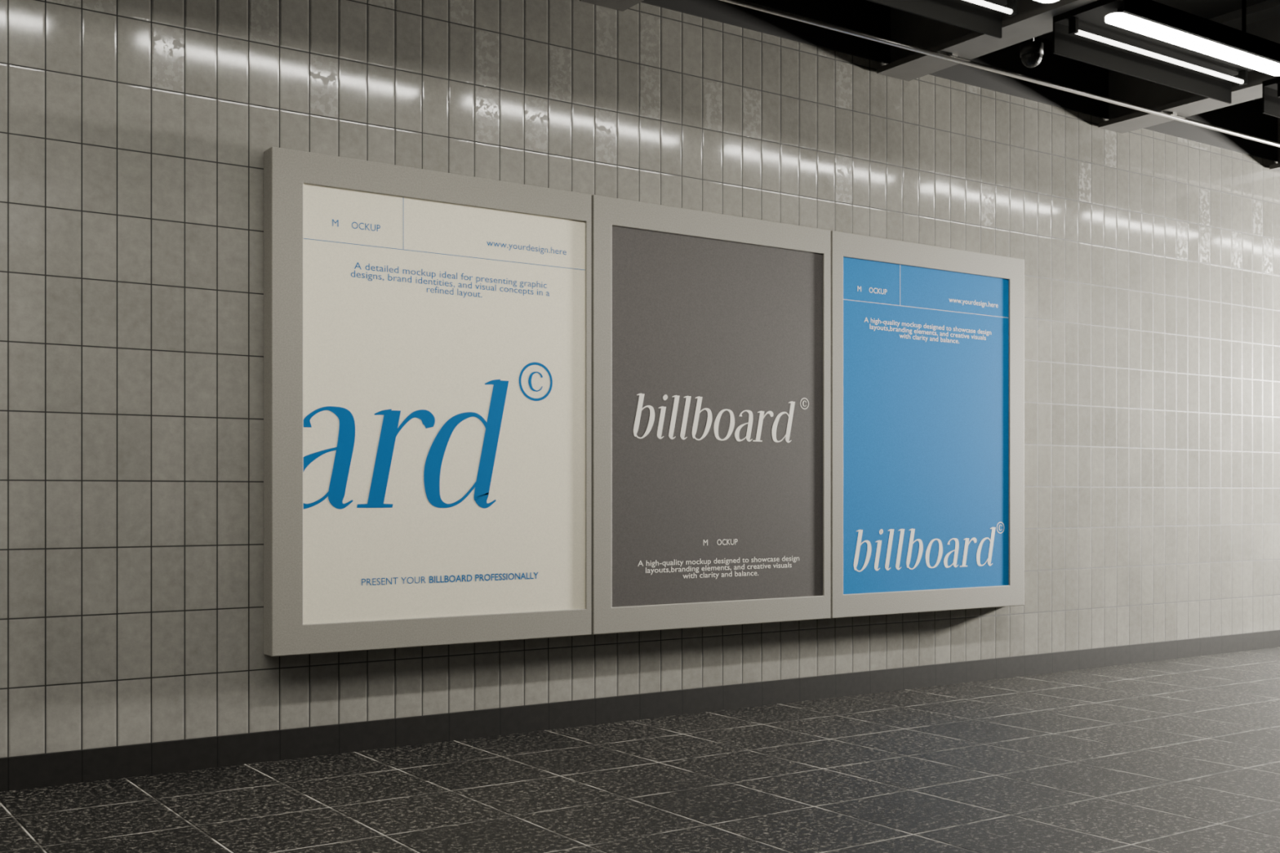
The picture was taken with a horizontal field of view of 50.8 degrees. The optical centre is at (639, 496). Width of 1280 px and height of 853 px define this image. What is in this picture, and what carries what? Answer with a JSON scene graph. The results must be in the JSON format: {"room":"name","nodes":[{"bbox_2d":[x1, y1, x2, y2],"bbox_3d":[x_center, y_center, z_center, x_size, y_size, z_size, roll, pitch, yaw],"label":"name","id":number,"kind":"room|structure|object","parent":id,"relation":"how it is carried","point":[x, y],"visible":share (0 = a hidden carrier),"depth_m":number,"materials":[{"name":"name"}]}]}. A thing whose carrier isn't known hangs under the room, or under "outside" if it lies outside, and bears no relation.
{"room":"metro station","nodes":[
{"label":"metro station","id":0,"kind":"room"},
{"bbox_2d":[579,0,643,11],"bbox_3d":[2.358,-2.500,2.539,0.240,0.450,8.988,0,0,-34],"label":"ceiling beam","id":1,"kind":"structure","parent":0,"point":[620,5],"depth_m":6.22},
{"bbox_2d":[0,0,1279,758],"bbox_3d":[2.745,-0.645,8.384,26.000,3.400,0.200,0,0,-34],"label":"wall","id":2,"kind":"structure","parent":0,"point":[135,135],"depth_m":5.94,"materials":[{"name":"tile"}]},
{"bbox_2d":[263,146,591,657],"bbox_3d":[-0.855,-0.372,5.739,1.492,2.001,0.100,0,0,-34],"label":"billboard","id":3,"kind":"object","parent":2,"relation":"attached to","point":[428,333],"visible":1,"depth_m":5.65,"materials":[{"name":"beige paper"}]},
{"bbox_2d":[0,630,1279,791],"bbox_3d":[2.804,0.996,8.299,26.000,0.118,0.006,0,0,-34],"label":"baseboard","id":4,"kind":"structure","parent":2,"relation":"attached to","point":[16,773],"depth_m":6.06,"materials":[{"name":"tile"}]},
{"bbox_2d":[591,195,831,635],"bbox_3d":[0.362,-0.372,6.572,1.456,2.001,0.100,0,0,-34],"label":"billboard","id":5,"kind":"object","parent":2,"relation":"attached to","point":[711,331],"visible":1,"depth_m":6.49,"materials":[{"name":"grey paper"}]},
{"bbox_2d":[831,230,1024,618],"bbox_3d":[1.579,-0.372,7.404,1.491,2.001,0.100,0,0,-34],"label":"billboard","id":6,"kind":"object","parent":2,"relation":"attached to","point":[927,341],"visible":1,"depth_m":7.33,"materials":[{"name":"blue paper"}]},
{"bbox_2d":[640,0,1277,162],"bbox_3d":[2.749,-2.535,8.380,26.000,0.380,0.212,0,0,-34],"label":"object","id":7,"kind":"structure","parent":2,"relation":"attached to","point":[1247,117],"depth_m":7.78,"materials":[{"name":"paint"}]},
{"bbox_2d":[0,647,1279,852],"bbox_3d":[5.343,1.130,4.588,26.400,0.150,9.400,0,0,-34],"label":"floor","id":8,"kind":"structure","parent":0,"point":[1182,755],"depth_m":4.89,"materials":[{"name":"tile"}]},
{"bbox_2d":[876,0,1097,80],"bbox_3d":[3.910,-2.500,3.600,0.240,0.450,8.988,0,0,-34],"label":"ceiling beam","id":9,"kind":"structure","parent":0,"point":[1033,19],"depth_m":6.93,"materials":[{"name":"grey metal"}]},
{"bbox_2d":[720,0,1279,147],"bbox_3d":[3.056,-2.261,7.930,26.000,0.034,0.050,0,0,-34],"label":"conduit","id":10,"kind":"object","parent":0,"point":[953,57],"depth_m":7.05,"materials":[{"name":"grey metal"}]},
{"bbox_2d":[1037,0,1267,102],"bbox_3d":[5.343,-2.800,4.588,26.400,0.150,9.400,0,0,-34],"label":"ceiling","id":11,"kind":"structure","parent":0,"point":[1206,9],"depth_m":7.48,"materials":[{"name":"paint"}]},
{"bbox_2d":[866,0,1058,38],"bbox_3d":[1.165,-2.413,5.604,1.450,0.624,0.395,0,0,-34],"label":"fluorescent ceiling light","id":12,"kind":"object","parent":11,"relation":"hanging from","point":[983,16],"visible":1,"depth_m":6.01,"materials":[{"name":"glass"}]},
{"bbox_2d":[1019,37,1043,67],"bbox_3d":[2.089,-2.507,7.184,0.120,0.435,0.120,0,0,-34],"label":"dome camera","id":13,"kind":"object","parent":11,"relation":"attached to","point":[1031,52],"visible":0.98,"depth_m":7.14,"materials":[{"name":"plastic"}]},
{"bbox_2d":[1053,0,1279,103],"bbox_3d":[2.667,-2.413,6.631,1.450,0.624,0.395,0,0,-34],"label":"fluorescent ceiling light","id":14,"kind":"object","parent":11,"relation":"hanging from","point":[1149,40],"visible":1,"depth_m":6.57,"materials":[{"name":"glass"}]},
{"bbox_2d":[1262,76,1279,118],"bbox_3d":[4.119,-2.413,7.625,1.450,0.624,0.395,0,0,-34],"label":"fluorescent ceiling light","id":15,"kind":"object","parent":11,"relation":"hanging from","point":[1271,87],"visible":1,"depth_m":7.39,"materials":[{"name":"black metal"}]},
{"bbox_2d":[1097,0,1279,133],"bbox_3d":[5.462,-2.500,4.662,0.240,0.450,8.988,0,0,-34],"label":"ceiling beam","id":16,"kind":"structure","parent":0,"point":[1263,19],"depth_m":7.94,"materials":[{"name":"grey metal"}]},
{"bbox_2d":[1269,117,1279,172],"bbox_3d":[7.013,-2.500,5.723,0.240,0.450,8.988,0,0,-34],"label":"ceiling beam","id":17,"kind":"structure","parent":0,"point":[1276,167],"depth_m":9.41,"materials":[{"name":"black metal"}]}
]}

